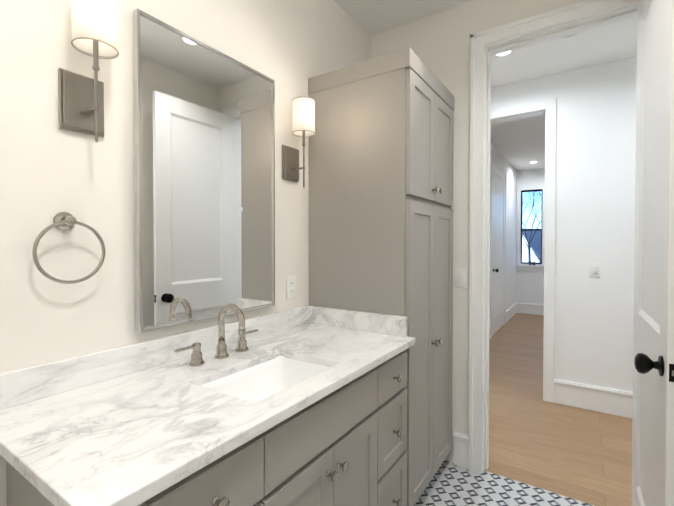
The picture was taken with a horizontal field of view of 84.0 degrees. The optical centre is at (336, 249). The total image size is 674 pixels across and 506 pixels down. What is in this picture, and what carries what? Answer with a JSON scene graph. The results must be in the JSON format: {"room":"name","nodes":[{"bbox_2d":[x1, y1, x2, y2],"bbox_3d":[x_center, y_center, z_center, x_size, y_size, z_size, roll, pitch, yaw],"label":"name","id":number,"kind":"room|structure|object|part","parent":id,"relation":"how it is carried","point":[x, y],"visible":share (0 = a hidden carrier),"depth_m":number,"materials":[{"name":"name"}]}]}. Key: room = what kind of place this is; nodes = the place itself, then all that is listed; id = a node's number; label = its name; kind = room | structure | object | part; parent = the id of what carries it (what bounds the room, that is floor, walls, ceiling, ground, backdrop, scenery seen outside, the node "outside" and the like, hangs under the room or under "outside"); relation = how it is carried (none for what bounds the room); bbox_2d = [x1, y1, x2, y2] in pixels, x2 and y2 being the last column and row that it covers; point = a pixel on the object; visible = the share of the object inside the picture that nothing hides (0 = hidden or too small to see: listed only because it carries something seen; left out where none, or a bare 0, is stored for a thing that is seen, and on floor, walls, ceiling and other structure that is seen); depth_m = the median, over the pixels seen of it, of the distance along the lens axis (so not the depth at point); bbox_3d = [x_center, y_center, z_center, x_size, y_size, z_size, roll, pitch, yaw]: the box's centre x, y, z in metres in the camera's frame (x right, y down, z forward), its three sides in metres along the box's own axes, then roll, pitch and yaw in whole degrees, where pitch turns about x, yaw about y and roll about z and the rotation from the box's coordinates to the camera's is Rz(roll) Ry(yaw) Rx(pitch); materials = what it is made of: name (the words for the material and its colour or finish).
{"room":"bathroom","nodes":[
{"label":"bathroom","id":0,"kind":"room"},
{"bbox_2d":[0,0,370,505],"bbox_3d":[-0.822,-0.059,1.095,0.120,2.740,3.850,1,1,34],"label":"wall","id":1,"kind":"structure","parent":0,"point":[50,169],"depth_m":1.13,"materials":[{"name":"white paint"}]},
{"bbox_2d":[32,212,104,283],"bbox_3d":[-0.750,-0.006,1.045,0.054,0.201,0.176,1,1,34],"label":"towel ring","id":2,"kind":"object","parent":1,"relation":"attached to","point":[64,221],"visible":0.98,"depth_m":1.04,"materials":[{"name":"silver metal"}]},
{"bbox_3d":[-0.750,-0.080,1.044,0.054,0.052,0.052,1,1,34],"label":"post","id":3,"kind":"part","parent":2,"relation":"part of","materials":[{"name":"silver metal"}]},
{"bbox_2d":[58,0,118,142],"bbox_3d":[-0.685,-0.506,1.051,0.147,0.416,0.115,1,1,34],"label":"sconce","id":4,"kind":"object","parent":1,"relation":"attached to","point":[95,37],"visible":1,"depth_m":1.04,"materials":[{"name":"white fabric"}]},
{"bbox_3d":[-0.738,-0.424,1.087,0.021,0.165,0.115,1,1,34],"label":"plate","id":5,"kind":"part","parent":4,"relation":"part of","materials":[{"name":"silver metal"}]},
{"bbox_3d":[-0.700,-0.393,1.062,0.070,0.008,0.024,1,1,34],"label":"arm","id":6,"kind":"part","parent":4,"relation":"part of"},
{"bbox_3d":[-0.671,-0.636,1.040,0.108,0.155,0.108,1,1,34],"label":"lamp shade","id":7,"kind":"part","parent":4,"relation":"part of","materials":[{"name":"fabric"}]},
{"bbox_3d":[-0.671,-0.558,1.041,0.112,0.003,0.112,1,1,34],"label":"shade trim","id":8,"kind":"part","parent":4,"relation":"part of","materials":[{"name":"beige"}]},
{"bbox_3d":[-0.671,-0.444,1.042,0.017,0.292,0.017,1,1,34],"label":"stem","id":9,"kind":"part","parent":4,"relation":"part of","materials":[{"name":"silver metal"}]},
{"bbox_2d":[0,306,307,407],"bbox_3d":[-0.510,0.348,1.441,0.019,0.088,1.313,1,1,34],"label":"backsplash","id":10,"kind":"structure","parent":1,"relation":"attached to","point":[19,386],"depth_m":1.14,"materials":[{"name":"white stone"}]},
{"bbox_2d":[132,8,274,331],"bbox_3d":[-0.475,-0.256,1.476,0.029,1.040,0.635,1,1,34],"label":"mirror","id":11,"kind":"object","parent":1,"relation":"attached to","point":[204,172],"visible":0.98,"depth_m":1.40,"materials":[{"name":"silver mirror"}]},
{"bbox_2d":[287,275,295,298],"bbox_3d":[-0.228,0.188,1.874,0.005,0.115,0.070,1,1,34],"label":"outlet","id":12,"kind":"object","parent":1,"relation":"attached to","point":[289,287],"visible":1,"depth_m":1.87,"materials":[{"name":"white plastic"}]},
{"bbox_2d":[282,97,314,186],"bbox_3d":[-0.175,-0.507,1.817,0.147,0.416,0.115,1,1,34],"label":"sconce","id":13,"kind":"object","parent":1,"relation":"attached to","point":[303,117],"visible":1,"depth_m":1.80,"materials":[{"name":"white fabric"}]},
{"bbox_3d":[-0.227,-0.425,1.853,0.021,0.165,0.115,1,1,34],"label":"plate","id":14,"kind":"part","parent":13,"relation":"part of","materials":[{"name":"silver metal"}]},
{"bbox_3d":[-0.160,-0.637,1.805,0.108,0.155,0.108,1,1,34],"label":"lamp shade","id":15,"kind":"part","parent":13,"relation":"part of","materials":[{"name":"fabric"}]},
{"bbox_3d":[-0.160,-0.445,1.808,0.017,0.292,0.017,1,1,34],"label":"stem","id":16,"kind":"part","parent":13,"relation":"part of","materials":[{"name":"silver metal"}]},
{"bbox_2d":[308,305,406,335],"bbox_3d":[0.083,0.342,1.822,0.544,0.088,0.020,1,1,34],"label":"backsplash","id":17,"kind":"structure","parent":1,"relation":"attached to","point":[339,318],"depth_m":1.79,"materials":[{"name":"white stone"}]},
{"bbox_2d":[371,0,584,462],"bbox_3d":[0.936,-0.074,2.164,1.620,2.740,0.120,1,1,34],"label":"wall","id":18,"kind":"structure","parent":0,"point":[438,43],"depth_m":2.23,"materials":[{"name":"white paint"}]},
{"bbox_2d":[454,431,467,458],"bbox_3d":[-0.088,1.184,2.947,2.265,0.200,0.016,1,1,34],"label":"baseboard","id":19,"kind":"structure","parent":18,"relation":"attached to","point":[460,446],"depth_m":2.22,"materials":[{"name":"white paint"}]},
{"bbox_2d":[456,268,467,287],"bbox_3d":[0.739,0.170,2.222,0.070,0.115,0.007,1,1,34],"label":"bathroom light switch","id":20,"kind":"object","parent":18,"relation":"attached to","point":[461,278],"visible":1,"depth_m":2.22,"materials":[{"name":"white plastic"}]},
{"bbox_2d":[468,0,638,473],"bbox_3d":[1.178,0.032,1.999,0.877,2.532,0.168,1,1,34],"label":"door frame","id":21,"kind":"structure","parent":18,"relation":"attached to","point":[598,14],"depth_m":2.15,"materials":[{"name":"white paint"}]},
{"bbox_2d":[632,0,673,505],"bbox_3d":[1.206,0.075,1.482,0.107,2.437,0.705,1,1,32],"label":"bathroom door","id":22,"kind":"structure","parent":18,"relation":"in","point":[653,442],"depth_m":1.41,"materials":[{"name":"white paint"}]},
{"bbox_3d":[1.043,0.384,1.255,0.072,0.069,0.069,1,1,32],"label":"hall-side bathroom door knob","id":23,"kind":"part","parent":22,"relation":"part of","materials":[{"name":"black metal"}]},
{"bbox_2d":[669,364,673,381],"bbox_3d":[1.052,0.385,1.167,0.025,0.056,0.003,1,1,32],"label":"door latch plate","id":24,"kind":"object","parent":22,"relation":"attached to","point":[671,369],"visible":1,"depth_m":1.17,"materials":[{"name":"black metal"}]},
{"bbox_2d":[334,0,636,170],"bbox_3d":[1.638,-1.494,2.853,5.440,0.080,9.540,1,1,34],"label":"ceiling","id":25,"kind":"structure","parent":0,"point":[518,144],"depth_m":2.77,"materials":[{"name":"white paint"}]},
{"bbox_2d":[493,50,514,56],"bbox_3d":[1.220,-1.450,2.748,0.158,0.005,0.158,1,1,34],"label":"recessed light","id":26,"kind":"object","parent":25,"relation":"in","point":[504,54],"visible":0.35,"depth_m":2.78,"materials":[{"name":"white paint"}]},
{"bbox_2d":[490,144,516,309],"bbox_3d":[2.282,-0.124,5.569,0.120,2.740,4.340,1,1,34],"label":"wall","id":27,"kind":"structure","parent":0,"point":[511,230],"depth_m":6.70,"materials":[{"name":"white paint"}]},
{"bbox_2d":[489,155,506,338],"bbox_3d":[2.506,-0.041,5.721,0.081,2.570,1.200,1,1,34],"label":"door","id":28,"kind":"structure","parent":27,"relation":"in","point":[498,207],"depth_m":5.69,"materials":[{"name":"white paint"}]},
{"bbox_3d":[2.477,0.004,5.741,0.012,2.460,1.000,1,1,34],"label":"panel","id":29,"kind":"part","parent":28,"relation":"part of","materials":[{"name":"white paint"}]},
{"bbox_2d":[506,302,516,322],"bbox_3d":[3.136,1.129,6.742,0.020,0.200,1.170,1,1,34],"label":"baseboard","id":30,"kind":"structure","parent":27,"relation":"attached to","point":[513,311],"depth_m":6.73,"materials":[{"name":"white paint"}]},
{"bbox_2d":[414,461,593,505],"bbox_3d":[-0.123,1.344,0.595,1.860,0.050,3.760,1,1,34],"label":"floor","id":31,"kind":"structure","parent":0,"point":[450,484],"depth_m":2.00,"materials":[{"name":"tile"}]},
{"bbox_2d":[6,344,414,505],"bbox_3d":[-0.245,0.866,1.311,0.609,0.883,1.248,1,1,34],"label":"bathroom vanity","id":32,"kind":"object","parent":31,"relation":"on","point":[304,406],"depth_m":1.11,"materials":[{"name":"grey paint"}]},
{"bbox_2d":[0,324,415,505],"bbox_3d":[-0.266,0.409,1.280,0.603,0.030,1.314,1,1,34],"label":"countertop","id":33,"kind":"structure","parent":32,"relation":"on","point":[114,442],"depth_m":0.89,"materials":[{"name":"white stone"}]},
{"bbox_2d":[184,304,251,367],"bbox_3d":[-0.386,0.293,1.346,0.152,0.200,0.256,1,1,34],"label":"faucet","id":34,"kind":"object","parent":33,"relation":"on","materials":[{"name":"silver metal"}]},
{"bbox_2d":[196,352,327,399],"bbox_3d":[-0.219,0.489,1.223,0.332,0.152,0.462,1,1,34],"label":"sink","id":35,"kind":"object","parent":33,"relation":"in","point":[253,381],"depth_m":1.37,"materials":[{"name":"white ceramic"}]},
{"bbox_2d":[308,47,453,505],"bbox_3d":[0.283,0.197,2.104,0.598,2.200,0.675,1,1,34],"label":"linen cabinet","id":36,"kind":"object","parent":31,"relation":"on","point":[380,190],"visible":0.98,"depth_m":1.84,"materials":[{"name":"grey paint"}]},
{"bbox_2d":[516,168,544,304],"bbox_3d":[4.959,-0.135,6.320,3.500,2.740,0.120,1,1,34],"label":"wall","id":37,"kind":"structure","parent":0,"point":[530,287],"depth_m":7.12,"materials":[{"name":"white paint"}]},
{"bbox_2d":[516,185,544,270],"bbox_3d":[3.692,-0.396,7.113,0.520,1.600,0.130,1,1,34],"label":"window","id":38,"kind":"structure","parent":37,"relation":"in","point":[529,267],"depth_m":7.14,"materials":[{"name":"white paint"}]},
{"bbox_3d":[3.719,-0.432,7.152,0.370,1.410,0.035,1,1,34],"label":"window sash","id":39,"kind":"part","parent":38,"relation":"part of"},
{"bbox_2d":[517,303,543,314],"bbox_3d":[4.921,1.136,6.282,3.500,0.200,0.016,1,1,34],"label":"baseboard","id":40,"kind":"structure","parent":37,"relation":"attached to","point":[526,309],"depth_m":7.11,"materials":[{"name":"white paint"}]},
{"bbox_2d":[485,313,632,505],"bbox_3d":[2.681,1.288,4.458,5.440,0.050,5.780,1,1,34],"label":"floor","id":41,"kind":"structure","parent":0,"point":[575,453],"depth_m":2.61,"materials":[{"name":"brown wood"}]},
{"bbox_2d":[491,56,636,391],"bbox_3d":[1.677,-0.091,3.292,4.800,2.740,0.120,1,1,34],"label":"wall","id":42,"kind":"structure","parent":0,"point":[595,195],"depth_m":2.98,"materials":[{"name":"white paint"}]},
{"bbox_2d":[491,98,555,402],"bbox_3d":[1.349,0.010,3.512,1.212,2.532,0.160,1,1,34],"label":"door frame","id":43,"kind":"structure","parent":42,"relation":"attached to","point":[547,108],"depth_m":3.14,"materials":[{"name":"white paint"}]},
{"bbox_2d":[554,379,632,418],"bbox_3d":[2.726,1.190,2.530,2.188,0.200,0.016,1,1,34],"label":"baseboard","id":44,"kind":"structure","parent":42,"relation":"attached to","point":[603,402],"depth_m":2.97,"materials":[{"name":"white paint"}]},
{"bbox_2d":[453,303,632,441],"bbox_3d":[1.638,1.107,2.891,5.200,0.020,9.300,1,1,34],"label":"caps","id":45,"kind":"object","parent":44,"relation":"on","point":[562,383],"visible":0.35,"depth_m":2.96,"materials":[{"name":"white paint"}]},
{"bbox_2d":[589,262,599,276],"bbox_3d":[2.045,0.159,2.973,0.070,0.115,0.007,1,1,34],"label":"light switch","id":46,"kind":"object","parent":42,"relation":"attached to","point":[594,269],"visible":1,"depth_m":2.97,"materials":[{"name":"white plastic"}]},
{"label":"outside","id":47,"kind":"structure","parent":0,"visible":0},
{"bbox_3d":[20.030,4.024,27.812,45.000,0.200,51.500,1,1,34],"label":"ground","id":48,"kind":"structure","parent":47,"visible":0},
{"bbox_2d":[522,228,540,262],"bbox_3d":[13.276,1.981,19.419,9.500,6.030,6.900,0,1,-18],"label":"house","id":49,"kind":"structure","parent":48,"relation":"on","point":[535,244],"depth_m":17.65,"materials":[{"name":"white"}]},
{"bbox_2d":[522,191,541,261],"bbox_3d":[7.927,0.442,16.231,3.398,7.302,2.276,1,1,34],"label":"tree","id":50,"kind":"object","parent":48,"relation":"on","point":[528,245],"visible":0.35,"depth_m":16.03,"materials":[{"name":"black plant"}]}
]}

